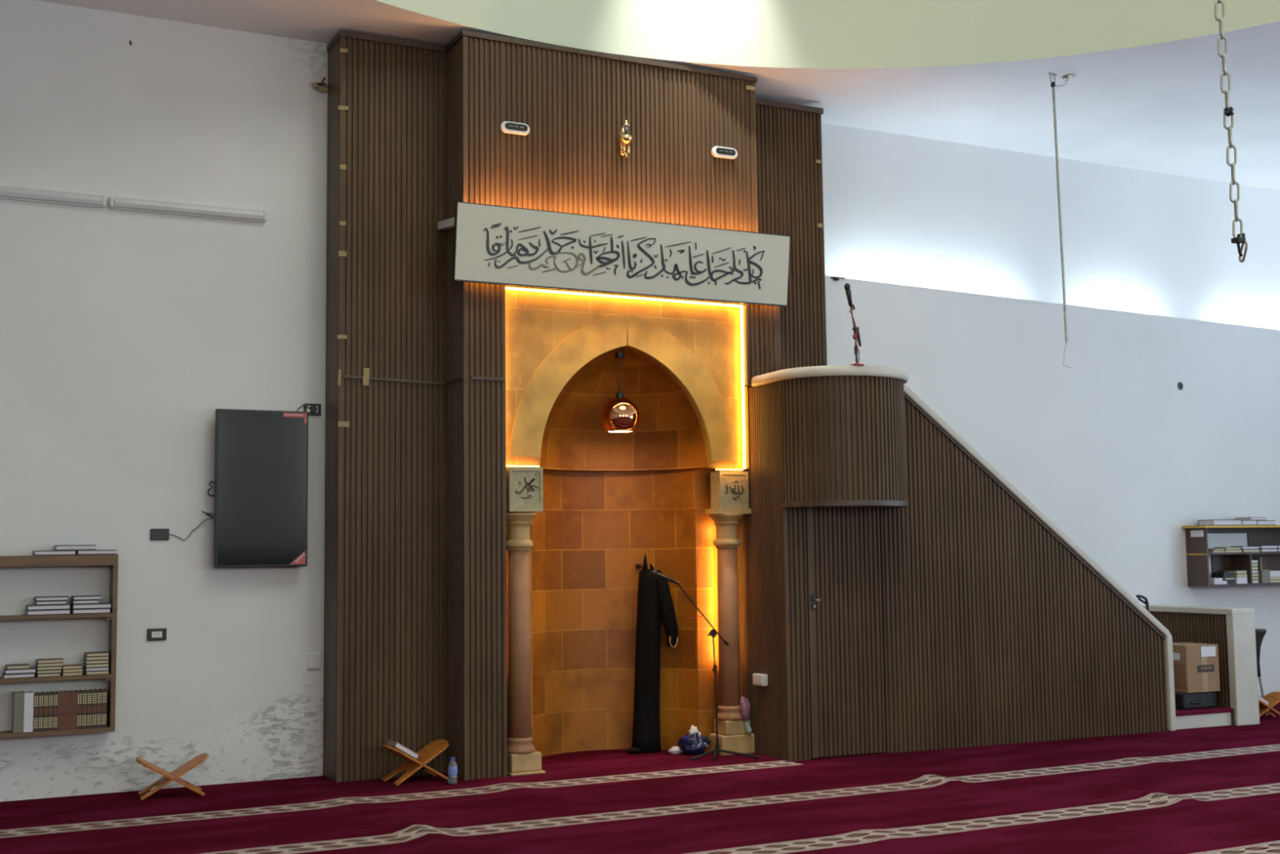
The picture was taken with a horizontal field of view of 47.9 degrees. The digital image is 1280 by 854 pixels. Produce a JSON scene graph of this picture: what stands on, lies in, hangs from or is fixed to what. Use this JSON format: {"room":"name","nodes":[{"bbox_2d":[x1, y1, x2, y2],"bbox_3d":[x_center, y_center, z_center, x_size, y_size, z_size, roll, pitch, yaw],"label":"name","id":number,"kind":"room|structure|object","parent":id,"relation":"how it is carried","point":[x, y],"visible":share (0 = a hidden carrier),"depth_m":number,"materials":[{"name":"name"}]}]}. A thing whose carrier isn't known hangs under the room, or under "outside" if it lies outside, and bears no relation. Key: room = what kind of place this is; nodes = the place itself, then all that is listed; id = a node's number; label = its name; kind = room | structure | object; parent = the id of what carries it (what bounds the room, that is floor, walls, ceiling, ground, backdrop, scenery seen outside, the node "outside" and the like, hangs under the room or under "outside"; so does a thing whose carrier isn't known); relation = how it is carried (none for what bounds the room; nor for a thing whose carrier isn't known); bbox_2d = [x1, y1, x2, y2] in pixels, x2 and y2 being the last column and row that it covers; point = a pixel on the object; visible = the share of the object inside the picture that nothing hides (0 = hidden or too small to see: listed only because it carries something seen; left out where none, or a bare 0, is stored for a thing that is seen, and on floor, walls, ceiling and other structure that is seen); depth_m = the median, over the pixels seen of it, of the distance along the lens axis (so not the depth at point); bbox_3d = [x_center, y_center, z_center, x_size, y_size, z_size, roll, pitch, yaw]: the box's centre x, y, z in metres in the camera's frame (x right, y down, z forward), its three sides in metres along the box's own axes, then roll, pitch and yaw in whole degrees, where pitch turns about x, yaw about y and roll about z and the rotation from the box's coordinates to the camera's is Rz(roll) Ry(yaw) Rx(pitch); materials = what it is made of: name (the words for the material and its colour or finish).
{"room":"mosque","nodes":[
{"label":"mosque","id":0,"kind":"room"},
{"bbox_2d":[0,0,327,801],"bbox_3d":[-6.816,-0.314,8.853,9.750,5.550,0.380,2,-6,-27],"label":"wall","id":1,"kind":"structure","parent":0,"point":[123,334],"depth_m":10.32,"materials":[{"name":"white paint"}]},
{"bbox_2d":[0,185,106,208],"bbox_3d":[-4.326,-1.621,9.984,1.178,0.087,0.065,2,-6,-27],"label":"tube light","id":2,"kind":"object","parent":1,"relation":"attached to","point":[8,193],"visible":1,"depth_m":10.07,"materials":[{"name":"white plastic"}]},
{"bbox_2d":[0,554,118,738],"bbox_3d":[-4.282,1.466,9.646,1.448,1.205,0.187,2,-6,-27],"label":"bookshelf","id":3,"kind":"object","parent":1,"relation":"attached to","point":[112,560],"visible":0.98,"depth_m":9.80,"materials":[{"name":"brown wood"}]},
{"bbox_2d":[11,690,23,733],"bbox_3d":[-4.172,1.907,9.658,0.060,0.262,0.160,2,-6,-27],"label":"book","id":4,"kind":"object","parent":3,"relation":"on","point":[18,696],"visible":1,"depth_m":9.59,"materials":[{"name":"paper"}]},
{"bbox_2d":[2,672,35,678],"bbox_3d":[-4.173,1.666,9.671,0.192,0.029,0.150,2,-6,-27],"label":"book","id":5,"kind":"object","parent":3,"relation":"on","point":[30,674],"visible":0.88,"depth_m":9.61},
{"bbox_2d":[4,666,35,674],"bbox_3d":[-4.167,1.636,9.677,0.190,0.031,0.150,2,-6,-27],"label":"book","id":6,"kind":"object","parent":5,"relation":"on","point":[32,669],"visible":0.96,"depth_m":9.62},
{"bbox_2d":[5,663,29,669],"bbox_3d":[-4.184,1.608,9.675,0.138,0.024,0.150,2,-6,-27],"label":"book","id":7,"kind":"object","parent":6,"relation":"on","point":[10,666],"visible":1,"depth_m":9.62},
{"bbox_2d":[22,690,33,732],"bbox_3d":[-4.117,1.911,9.684,0.058,0.258,0.160,2,-6,-27],"label":"book","id":8,"kind":"object","parent":3,"relation":"on","point":[28,695],"visible":0.9,"depth_m":9.61,"materials":[{"name":"paper"}]},
{"bbox_2d":[32,691,39,731],"bbox_3d":[-4.074,1.916,9.703,0.030,0.250,0.152,2,-6,-27],"label":"book","id":9,"kind":"object","parent":3,"relation":"on","point":[36,695],"visible":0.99,"depth_m":9.64,"materials":[{"name":"paper"}]},
{"bbox_2d":[37,691,44,731],"bbox_3d":[-4.048,1.917,9.716,0.030,0.250,0.152,2,-6,-27],"label":"book","id":10,"kind":"object","parent":3,"relation":"on","point":[41,694],"visible":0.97,"depth_m":9.65,"materials":[{"name":"paper"}]},
{"bbox_2d":[42,691,48,730],"bbox_3d":[-4.021,1.918,9.729,0.030,0.250,0.152,2,-6,-27],"label":"book","id":11,"kind":"object","parent":3,"relation":"on","point":[46,694],"visible":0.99,"depth_m":9.66,"materials":[{"name":"paper"}]},
{"bbox_2d":[26,608,70,615],"bbox_3d":[-4.026,1.257,9.794,0.270,0.033,0.160,2,-6,-27],"label":"book","id":12,"kind":"object","parent":3,"relation":"on","point":[28,612],"visible":0.94,"depth_m":9.72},
{"bbox_2d":[26,603,70,609],"bbox_3d":[-4.026,1.224,9.798,0.267,0.033,0.160,2,-6,-27],"label":"book","id":13,"kind":"object","parent":12,"relation":"on","point":[33,606],"visible":0.96,"depth_m":9.73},
{"bbox_2d":[34,600,66,604],"bbox_3d":[-4.013,1.194,9.803,0.188,0.026,0.160,2,-6,-27],"label":"book","id":14,"kind":"object","parent":13,"relation":"on","point":[63,602],"visible":0.96,"depth_m":9.73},
{"bbox_2d":[34,595,68,600],"bbox_3d":[-4.009,1.167,9.807,0.203,0.027,0.160,2,-6,-27],"label":"book","id":15,"kind":"object","parent":14,"relation":"on","point":[42,597],"visible":1,"depth_m":9.75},
{"bbox_2d":[35,672,61,676],"bbox_3d":[-4.010,1.675,9.758,0.148,0.022,0.150,2,-6,-27],"label":"book","id":16,"kind":"object","parent":3,"relation":"on","point":[52,674],"visible":0.81,"depth_m":9.70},
{"bbox_2d":[35,669,62,673],"bbox_3d":[-4.009,1.652,9.759,0.155,0.022,0.150,2,-6,-27],"label":"book","id":17,"kind":"object","parent":16,"relation":"on","point":[50,671],"visible":0.81,"depth_m":9.70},
{"bbox_2d":[35,665,62,670],"bbox_3d":[-4.005,1.629,9.758,0.159,0.022,0.150,2,-6,-27],"label":"book","id":18,"kind":"object","parent":17,"relation":"on","point":[46,668],"visible":0.83,"depth_m":9.70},
{"bbox_2d":[35,662,63,666],"bbox_3d":[-4.004,1.607,9.764,0.162,0.022,0.150,2,-6,-27],"label":"book","id":19,"kind":"object","parent":18,"relation":"on","point":[42,664],"visible":0.88,"depth_m":9.70,"materials":[{"name":"paper"}]},
{"bbox_2d":[35,657,63,663],"bbox_3d":[-4.003,1.584,9.768,0.164,0.022,0.150,2,-6,-27],"label":"book","id":20,"kind":"object","parent":19,"relation":"on","point":[45,660],"visible":1,"depth_m":9.72,"materials":[{"name":"paper"}]},
{"bbox_2d":[47,691,53,730],"bbox_3d":[-3.994,1.919,9.743,0.030,0.250,0.152,2,-6,-27],"label":"book","id":21,"kind":"object","parent":3,"relation":"on","point":[51,693],"visible":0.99,"depth_m":9.68,"materials":[{"name":"paper"}]},
{"bbox_2d":[32,550,75,555],"bbox_3d":[-4.000,0.859,9.836,0.262,0.031,0.165,2,-6,-27],"label":"book","id":22,"kind":"object","parent":3,"relation":"on","point":[35,552],"visible":0.98,"depth_m":9.77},
{"bbox_2d":[51,690,57,730],"bbox_3d":[-3.967,1.919,9.756,0.030,0.250,0.152,2,-6,-27],"label":"book","id":23,"kind":"object","parent":3,"relation":"on","point":[55,693],"visible":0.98,"depth_m":9.69,"materials":[{"name":"paper"}]},
{"bbox_2d":[57,690,62,729],"bbox_3d":[-3.941,1.920,9.770,0.030,0.250,0.151,2,-6,-27],"label":"book","id":24,"kind":"object","parent":3,"relation":"on","point":[60,693],"visible":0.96,"depth_m":9.71,"materials":[{"name":"paper"}]},
{"bbox_2d":[62,689,67,729],"bbox_3d":[-3.914,1.921,9.784,0.030,0.250,0.151,2,-6,-27],"label":"book","id":25,"kind":"object","parent":3,"relation":"on","point":[64,693],"visible":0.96,"depth_m":9.72,"materials":[{"name":"paper"}]},
{"bbox_2d":[66,689,72,728],"bbox_3d":[-3.887,1.922,9.797,0.030,0.250,0.151,2,-6,-27],"label":"book","id":26,"kind":"object","parent":3,"relation":"on","point":[69,692],"visible":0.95,"depth_m":9.73,"materials":[{"name":"paper"}]},
{"bbox_2d":[60,671,83,675],"bbox_3d":[-3.877,1.679,9.821,0.129,0.022,0.150,2,-6,-27],"label":"book","id":27,"kind":"object","parent":3,"relation":"on","point":[71,673],"visible":0.71,"depth_m":9.76,"materials":[{"name":"paper"}]},
{"bbox_2d":[61,668,83,672],"bbox_3d":[-3.876,1.657,9.824,0.129,0.022,0.150,2,-6,-27],"label":"book","id":28,"kind":"object","parent":27,"relation":"on","point":[69,670],"visible":0.73,"depth_m":9.76,"materials":[{"name":"paper"}]},
{"bbox_2d":[62,663,82,669],"bbox_3d":[-3.879,1.634,9.826,0.127,0.022,0.150,2,-6,-27],"label":"book","id":29,"kind":"object","parent":28,"relation":"on","point":[73,665],"visible":0.83,"depth_m":9.77,"materials":[{"name":"paper"}]},
{"bbox_2d":[71,689,77,728],"bbox_3d":[-3.860,1.923,9.810,0.030,0.250,0.151,2,-6,-27],"label":"book","id":30,"kind":"object","parent":3,"relation":"on","point":[74,692],"visible":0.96,"depth_m":9.74,"materials":[{"name":"paper"}]},
{"bbox_2d":[76,689,82,728],"bbox_3d":[-3.832,1.924,9.824,0.032,0.250,0.152,2,-6,-27],"label":"book","id":31,"kind":"object","parent":3,"relation":"on","point":[79,697],"visible":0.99,"depth_m":9.76,"materials":[{"name":"paper"}]},
{"bbox_2d":[80,688,87,728],"bbox_3d":[-3.804,1.925,9.838,0.032,0.250,0.152,2,-6,-27],"label":"book","id":32,"kind":"object","parent":3,"relation":"on","point":[84,704],"visible":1,"depth_m":9.77,"materials":[{"name":"paper"}]},
{"bbox_2d":[84,688,92,728],"bbox_3d":[-3.775,1.926,9.853,0.032,0.250,0.152,2,-6,-27],"label":"book","id":33,"kind":"object","parent":3,"relation":"on","point":[89,709],"visible":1,"depth_m":9.79,"materials":[{"name":"paper"}]},
{"bbox_2d":[71,608,111,613],"bbox_3d":[-3.782,1.265,9.914,0.242,0.033,0.160,2,-6,-27],"label":"book","id":34,"kind":"object","parent":3,"relation":"on","point":[90,611],"visible":0.9,"depth_m":9.85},
{"bbox_2d":[71,602,111,608],"bbox_3d":[-3.781,1.232,9.918,0.248,0.033,0.160,2,-6,-27],"label":"book","id":35,"kind":"object","parent":34,"relation":"on","point":[100,605],"visible":1,"depth_m":9.85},
{"bbox_2d":[71,599,98,604],"bbox_3d":[-3.817,1.200,9.900,0.165,0.026,0.160,2,-6,-27],"label":"book","id":36,"kind":"object","parent":35,"relation":"on","point":[73,602],"visible":0.96,"depth_m":9.83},
{"bbox_2d":[71,595,102,599],"bbox_3d":[-3.808,1.174,9.908,0.182,0.027,0.160,2,-6,-27],"label":"book","id":37,"kind":"object","parent":36,"relation":"on","point":[78,597],"visible":1,"depth_m":9.85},
{"bbox_2d":[90,688,97,728],"bbox_3d":[-3.747,1.927,9.867,0.032,0.250,0.152,2,-6,-27],"label":"book","id":38,"kind":"object","parent":3,"relation":"on","point":[94,714],"visible":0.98,"depth_m":9.80,"materials":[{"name":"paper"}]},
{"bbox_2d":[75,549,117,554],"bbox_3d":[-3.760,0.866,9.957,0.256,0.031,0.165,2,-6,-27],"label":"book","id":39,"kind":"object","parent":3,"relation":"on","point":[100,551],"visible":0.9,"depth_m":9.89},
{"bbox_2d":[53,544,96,550],"bbox_3d":[-3.883,0.829,9.898,0.256,0.034,0.165,2,-6,-27],"label":"book","id":40,"kind":"object","parent":39,"relation":"on","point":[83,547],"visible":0.98,"depth_m":9.83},
{"bbox_2d":[84,670,109,675],"bbox_3d":[-3.734,1.683,9.895,0.149,0.024,0.150,2,-6,-27],"label":"book","id":41,"kind":"object","parent":3,"relation":"on","point":[101,672],"visible":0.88,"depth_m":9.83,"materials":[{"name":"paper"}]},
{"bbox_2d":[83,666,109,671],"bbox_3d":[-3.736,1.658,9.896,0.148,0.024,0.150,2,-6,-27],"label":"book","id":42,"kind":"object","parent":41,"relation":"on","point":[94,668],"visible":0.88,"depth_m":9.83,"materials":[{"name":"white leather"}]},
{"bbox_2d":[83,662,109,667],"bbox_3d":[-3.735,1.634,9.895,0.150,0.024,0.150,2,-6,-27],"label":"book","id":43,"kind":"object","parent":42,"relation":"on","point":[104,664],"visible":0.88,"depth_m":9.83,"materials":[{"name":"paper"}]},
{"bbox_2d":[84,659,108,663],"bbox_3d":[-3.738,1.609,9.900,0.148,0.024,0.150,2,-6,-27],"label":"book","id":44,"kind":"object","parent":43,"relation":"on","point":[95,661],"visible":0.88,"depth_m":9.84,"materials":[{"name":"paper"}]},
{"bbox_2d":[84,655,109,660],"bbox_3d":[-3.737,1.585,9.900,0.148,0.024,0.150,2,-6,-27],"label":"book","id":45,"kind":"object","parent":44,"relation":"on","point":[86,658],"visible":0.88,"depth_m":9.84,"materials":[{"name":"paper"}]},
{"bbox_2d":[84,651,109,656],"bbox_3d":[-3.736,1.560,9.903,0.145,0.024,0.150,2,-6,-27],"label":"book","id":46,"kind":"object","parent":45,"relation":"on","point":[87,653],"visible":1,"depth_m":9.85,"materials":[{"name":"paper"}]},
{"bbox_2d":[95,688,102,727],"bbox_3d":[-3.718,1.927,9.882,0.032,0.250,0.152,2,-6,-27],"label":"book","id":47,"kind":"object","parent":3,"relation":"on","point":[99,719],"visible":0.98,"depth_m":9.81,"materials":[{"name":"paper"}]},
{"bbox_2d":[99,688,106,727],"bbox_3d":[-3.689,1.928,9.896,0.032,0.250,0.152,2,-6,-27],"label":"book","id":48,"kind":"object","parent":3,"relation":"on","point":[104,723],"visible":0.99,"depth_m":9.83,"materials":[{"name":"paper"}]},
{"bbox_2d":[146,627,166,640],"bbox_3d":[-3.414,1.466,10.177,0.131,0.085,0.022,2,-6,-27],"label":"light switch","id":49,"kind":"object","parent":1,"relation":"attached to","point":[153,634],"visible":1,"depth_m":10.17,"materials":[{"name":"black plastic"}]},
{"bbox_2d":[150,528,168,540],"bbox_3d":[-3.416,0.764,10.245,0.127,0.082,0.018,2,-6,-27],"label":"wall plate","id":50,"kind":"object","parent":1,"relation":"attached to","point":[156,534],"visible":1,"depth_m":10.24,"materials":[{"name":"black plastic"}]},
{"bbox_2d":[108,195,266,222],"bbox_3d":[-3.285,-1.587,10.507,1.110,0.087,0.065,2,-6,-27],"label":"tube light","id":51,"kind":"object","parent":1,"relation":"attached to","point":[114,202],"visible":1,"depth_m":10.48,"materials":[{"name":"white plastic"}]},
{"bbox_2d":[207,408,308,567],"bbox_3d":[-2.794,0.449,10.514,0.707,1.140,0.151,2,-6,-27],"label":"television","id":52,"kind":"object","parent":1,"relation":"attached to","point":[260,482],"visible":1,"depth_m":10.45,"materials":[{"name":"black plastic"}]},
{"bbox_2d":[294,552,305,562],"bbox_3d":[-2.488,0.958,10.537,0.078,0.072,0.002,2,-6,-27],"label":"print","id":53,"kind":"object","parent":52,"relation":"attached to","point":[299,557],"depth_m":10.54},
{"bbox_2d":[297,403,320,415],"bbox_3d":[-2.480,-0.134,10.777,0.199,0.090,0.064,2,-6,-27],"label":"wall socket","id":54,"kind":"object","parent":1,"relation":"attached to","point":[313,409],"visible":0.88,"depth_m":10.80,"materials":[{"name":"black plastic"}]},
{"bbox_2d":[306,652,320,670],"bbox_3d":[-2.414,1.735,10.661,0.102,0.125,0.015,2,-6,-27],"label":"blank plate","id":55,"kind":"object","parent":1,"relation":"attached to","point":[313,659],"visible":1,"depth_m":10.65,"materials":[{"name":"white paint"}]},
{"bbox_2d":[312,76,328,92],"bbox_3d":[-2.451,-2.618,11.018,0.128,0.119,0.091,2,-6,-27],"label":"wall bracket","id":56,"kind":"object","parent":1,"relation":"attached to","point":[322,86],"visible":1,"depth_m":10.99,"materials":[{"name":"metal"}]},
{"bbox_2d":[323,69,328,692],"bbox_3d":[-0.738,-0.078,12.396,4.800,5.550,0.100,2,-6,-27],"label":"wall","id":57,"kind":"structure","parent":0,"point":[327,69],"depth_m":11.44,"materials":[{"name":"white paint"}]},
{"bbox_2d":[0,701,1279,853],"bbox_3d":[2.357,1.916,4.102,22.000,0.043,17.500,2,-6,-27],"label":"floor","id":58,"kind":"structure","parent":0,"point":[1211,789],"depth_m":9.10,"materials":[{"name":"carpet"}]},
{"bbox_2d":[135,752,208,799],"bbox_3d":[-3.203,2.382,9.850,0.476,0.266,0.270,1,-5,-23],"label":"book stand","id":59,"kind":"object","parent":58,"relation":"on","point":[175,775],"visible":1,"depth_m":9.80,"materials":[{"name":"orange wood"}]},
{"bbox_2d":[381,738,448,785],"bbox_3d":[-1.613,2.402,10.348,0.471,0.274,0.270,3,-6,-33],"label":"book stand","id":60,"kind":"object","parent":58,"relation":"on","point":[434,748],"visible":0.98,"depth_m":10.32,"materials":[{"name":"orange wood"}]},
{"bbox_2d":[386,739,419,759],"bbox_3d":[-1.698,2.308,10.309,0.190,0.133,0.150,3,-6,-33],"label":"book","id":61,"kind":"object","parent":60,"relation":"on","point":[393,744],"visible":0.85,"depth_m":10.26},
{"bbox_2d":[448,756,457,784],"bbox_3d":[-1.323,2.425,10.172,0.068,0.184,0.068,2,-6,-27],"label":"water bottle","id":62,"kind":"object","parent":58,"relation":"on","point":[452,765],"visible":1,"depth_m":10.14,"materials":[{"name":"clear plastic"}]},
{"bbox_2d":[506,512,545,776],"bbox_3d":[-0.886,1.601,10.707,0.295,1.912,0.270,2,-6,-27],"label":"stone column","id":63,"kind":"structure","parent":58,"relation":"on","point":[522,758],"depth_m":10.63,"materials":[{"name":"stone"}]},
{"bbox_2d":[506,465,542,511],"bbox_3d":[-0.892,0.464,10.819,0.290,0.347,0.155,2,-6,-27],"label":"carved block","id":64,"kind":"object","parent":63,"relation":"on","point":[524,485],"depth_m":10.76,"materials":[{"name":"stone"}]},
{"bbox_2d":[323,30,826,782],"bbox_3d":[-0.273,-0.154,11.488,4.338,5.530,0.785,2,-6,-27],"label":"surround","id":65,"kind":"object","parent":58,"relation":"on","point":[415,581],"depth_m":10.82,"materials":[{"name":"brown wood"}]},
{"bbox_2d":[500,121,529,135],"bbox_3d":[-0.946,-2.262,10.908,0.236,0.088,0.038,2,-6,-27],"label":"wall device","id":66,"kind":"object","parent":65,"relation":"attached to","point":[509,127],"visible":1,"depth_m":10.89,"materials":[{"name":"white plastic"}]},
{"bbox_2d":[437,201,790,306],"bbox_3d":[-0.189,-1.286,11.323,2.848,0.575,0.634,2,-6,-27],"label":"sign","id":67,"kind":"object","parent":65,"relation":"attached to","point":[498,245],"visible":1,"depth_m":11.01,"materials":[{"name":"white plastic"}]},
{"bbox_2d":[617,120,632,157],"bbox_3d":[-0.127,-2.253,11.272,0.116,0.300,0.171,2,-6,-27],"label":"wall sconce","id":68,"kind":"object","parent":65,"relation":"attached to","point":[624,137],"visible":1,"depth_m":11.23,"materials":[{"name":"gold metal"}]},
{"bbox_2d":[711,146,737,159],"bbox_3d":[0.689,-2.233,11.731,0.236,0.088,0.038,2,-6,-27],"label":"wall device","id":69,"kind":"object","parent":65,"relation":"attached to","point":[717,151],"visible":1,"depth_m":11.71,"materials":[{"name":"white plastic"}]},
{"bbox_2d":[505,286,749,756],"bbox_3d":[-0.265,0.795,11.611,2.210,3.660,0.995,2,-6,-27],"label":"niche","id":70,"kind":"object","parent":58,"relation":"on","point":[611,500],"depth_m":11.76,"materials":[{"name":"stone"}]},
{"bbox_2d":[600,352,639,433],"bbox_3d":[-0.160,-0.272,11.391,0.314,0.625,0.314,2,-6,-27],"label":"pendant lamp","id":71,"kind":"object","parent":70,"relation":"hanging from","point":[620,414],"visible":1,"depth_m":11.26,"materials":[{"name":"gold metal"}]},
{"bbox_2d":[626,553,678,753],"bbox_3d":[0.075,1.843,11.785,0.457,1.605,0.238,1,-5,-18],"label":"robe","id":72,"kind":"object","parent":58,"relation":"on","point":[655,601],"visible":0.95,"depth_m":11.72,"materials":[{"name":"fabric"}]},
{"bbox_2d":[667,746,682,754],"bbox_3d":[0.301,2.587,11.529,0.163,0.072,0.076,1,-5,-18],"label":"crumpled tissue","id":73,"kind":"object","parent":58,"relation":"on","point":[674,749],"visible":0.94,"depth_m":11.50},
{"bbox_2d":[677,724,711,755],"bbox_3d":[0.440,2.512,11.530,0.260,0.255,0.228,-2,-5,15],"label":"plastic bag","id":74,"kind":"object","parent":58,"relation":"on","point":[694,743],"visible":1,"depth_m":11.47,"materials":[{"name":"plastic"}]},
{"bbox_2d":[650,569,759,760],"bbox_3d":[0.490,1.854,11.288,0.848,1.476,0.216,1,-5,-15],"label":"microphone stand","id":75,"kind":"object","parent":58,"relation":"on","point":[713,633],"visible":1,"depth_m":11.33,"materials":[{"name":"black metal"}]},
{"bbox_2d":[709,513,755,755],"bbox_3d":[0.724,1.662,11.632,0.305,1.912,0.278,2,-6,-27],"label":"stone column","id":76,"kind":"structure","parent":58,"relation":"on","point":[732,735],"depth_m":11.55,"materials":[{"name":"stone"}]},
{"bbox_2d":[705,471,751,514],"bbox_3d":[0.715,0.535,11.709,0.334,0.345,0.175,2,-6,-27],"label":"carved block","id":77,"kind":"object","parent":76,"relation":"on","point":[729,490],"visible":0.99,"depth_m":11.66,"materials":[{"name":"stone"}]},
{"bbox_2d":[736,526,742,696],"bbox_3d":[0.798,1.464,11.602,0.026,1.420,0.011,-5,-6,38],"label":"cord","id":78,"kind":"object","parent":76,"relation":"hanging from","point":[736,526],"visible":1,"depth_m":11.59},
{"bbox_2d":[739,696,752,733],"bbox_3d":[0.847,2.304,11.516,0.099,0.299,0.084,2,-6,-27],"label":"cloth bundle","id":79,"kind":"object","parent":78,"relation":"hanging from","point":[744,704],"visible":1,"depth_m":11.49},
{"bbox_2d":[735,364,1259,761],"bbox_3d":[3.184,1.147,12.529,5.005,3.033,1.394,2,-6,-30],"label":"pulpit","id":80,"kind":"object","parent":58,"relation":"on","point":[898,592],"visible":0.94,"depth_m":11.69,"materials":[{"name":"brown wood"}]},
{"bbox_2d":[752,673,768,686],"bbox_3d":[0.954,2.006,11.432,0.057,0.090,0.155,2,-6,-27],"label":"wall socket","id":81,"kind":"object","parent":80,"relation":"attached to","point":[759,679],"visible":1,"depth_m":11.38,"materials":[{"name":"white plastic"}]},
{"bbox_2d":[844,283,864,365],"bbox_3d":[1.643,-0.788,11.091,0.157,0.635,0.110,2,-6,-27],"label":"microphone","id":82,"kind":"object","parent":80,"relation":"on","point":[846,286],"visible":1,"depth_m":11.07,"materials":[{"name":"black plastic"}]},
{"bbox_2d":[1136,594,1149,612],"bbox_3d":[4.717,2.066,13.409,0.179,1.007,0.052,1,-5,-14],"label":"cane","id":83,"kind":"object","parent":80,"relation":"on","point":[1146,602],"visible":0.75,"depth_m":13.45,"materials":[{"name":"black plastic"}]},
{"bbox_2d":[1174,691,1217,709],"bbox_3d":[4.942,2.464,13.072,0.400,0.152,0.452,2,-6,-24],"label":"case","id":84,"kind":"object","parent":80,"relation":"on","point":[1184,700],"visible":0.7,"depth_m":12.88,"materials":[{"name":"black plastic"}]},
{"bbox_2d":[1172,641,1220,693],"bbox_3d":[4.970,2.176,13.063,0.380,0.418,0.375,1,-5,-23],"label":"cardboard box","id":85,"kind":"object","parent":84,"relation":"on","point":[1196,664],"visible":0.74,"depth_m":12.89,"materials":[{"name":"cardboard"}]},
{"bbox_2d":[1173,662,1186,688],"bbox_3d":[4.827,2.231,12.917,0.004,0.225,0.180,1,-5,-23],"label":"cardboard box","id":86,"kind":"object","parent":85,"relation":"attached to","point":[1180,668],"depth_m":12.89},
{"bbox_2d":[1255,628,1267,715],"bbox_3d":[5.788,2.368,13.996,0.585,0.797,0.420,-3,-5,22],"label":"chair","id":87,"kind":"object","parent":58,"relation":"on","point":[1260,633],"visible":0.41,"depth_m":13.75,"materials":[{"name":"black plastic"}]},
{"bbox_2d":[1258,691,1279,716],"bbox_3d":[5.803,2.595,13.425,0.378,0.242,0.270,0,-5,-7],"label":"book stand","id":88,"kind":"object","parent":58,"relation":"on","point":[1273,697],"visible":0.45,"depth_m":13.36,"materials":[{"name":"orange wood"}]},
{"bbox_2d":[35,0,1279,190],"bbox_3d":[2.288,-3.590,4.587,22.000,0.001,17.500,2,-6,-27],"label":"ceiling","id":89,"kind":"structure","parent":0,"point":[1158,107],"depth_m":12.47,"materials":[{"name":"paint"}]},
{"bbox_2d":[1048,72,1074,368],"bbox_3d":[3.541,-1.718,11.958,0.270,2.478,0.100,2,-6,-27],"label":"hanging rod","id":90,"kind":"object","parent":89,"relation":"hanging from","point":[1068,77],"visible":1,"depth_m":11.94,"materials":[{"name":"metal"}]},
{"bbox_2d":[375,0,1279,68],"bbox_3d":[1.831,-4.320,6.777,10.332,1.850,10.332,2,-6,-27],"label":"dome","id":91,"kind":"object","parent":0,"point":[769,33],"depth_m":11.67,"materials":[{"name":"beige paint"}]},
{"bbox_2d":[821,123,1279,696],"bbox_3d":[4.902,0.049,14.643,8.100,5.550,0.550,2,-6,-27],"label":"wall","id":92,"kind":"structure","parent":0,"point":[948,253],"depth_m":14.28,"materials":[{"name":"white paint"}]},
{"bbox_2d":[1182,524,1279,586],"bbox_3d":[6.301,1.312,14.757,1.711,0.607,0.294,2,-6,-27],"label":"bookshelf","id":93,"kind":"object","parent":92,"relation":"attached to","point":[1196,536],"visible":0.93,"depth_m":14.58,"materials":[{"name":"brown wood"}]},
{"bbox_2d":[1198,519,1241,525],"bbox_3d":[5.862,0.967,14.555,0.391,0.055,0.200,2,-6,-27],"label":"book","id":94,"kind":"object","parent":93,"relation":"on","point":[1237,522],"visible":0.83,"depth_m":14.47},
{"bbox_2d":[1222,579,1235,583],"bbox_3d":[5.903,1.561,14.535,0.117,0.040,0.150,2,-6,-27],"label":"book","id":95,"kind":"object","parent":93,"relation":"on","point":[1229,581],"visible":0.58,"depth_m":14.47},
{"bbox_2d":[1213,577,1235,579],"bbox_3d":[5.894,1.529,14.528,0.135,0.022,0.150,2,-6,-27],"label":"book","id":96,"kind":"object","parent":95,"relation":"on","point":[1223,578],"visible":0.81,"depth_m":14.47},
{"bbox_2d":[1211,572,1234,577],"bbox_3d":[5.882,1.492,14.528,0.151,0.050,0.150,2,-6,-27],"label":"book","id":97,"kind":"object","parent":96,"relation":"on","point":[1213,574],"visible":1,"depth_m":14.48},
{"bbox_2d":[1240,520,1257,524],"bbox_3d":[6.141,0.978,14.695,0.211,0.050,0.200,2,-6,-27],"label":"book","id":98,"kind":"object","parent":93,"relation":"on","point":[1242,522],"visible":0.56,"depth_m":14.61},
{"bbox_2d":[1259,568,1270,582],"bbox_3d":[6.367,1.520,14.677,0.110,0.135,0.030,2,-6,-27],"label":"book","id":99,"kind":"object","parent":93,"relation":"on","point":[1264,574],"visible":1,"depth_m":14.66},
{"bbox_2d":[1256,520,1275,524],"bbox_3d":[6.359,0.986,14.808,0.260,0.048,0.200,2,-6,-27],"label":"book","id":100,"kind":"object","parent":93,"relation":"on","point":[1258,522],"visible":0.56,"depth_m":14.72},
{"bbox_2d":[1235,516,1266,519],"bbox_3d":[6.264,0.942,14.760,0.229,0.030,0.200,2,-6,-27],"label":"book","id":101,"kind":"object","parent":100,"relation":"on","point":[1249,517],"visible":0.81,"depth_m":14.68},
{"bbox_3d":[1.803,-6.537,6.973,10.334,2.600,10.334,2,-6,-27],"label":"ceiling","id":102,"kind":"structure","parent":0,"visible":0},
{"bbox_2d":[1214,0,1248,262],"bbox_3d":[2.535,-4.249,6.509,0.116,7.097,0.063,3,-6,-38],"label":"hanging chain","id":103,"kind":"object","parent":102,"relation":"hanging from","point":[1228,111],"visible":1,"depth_m":6.24,"materials":[{"name":"grey metal"}]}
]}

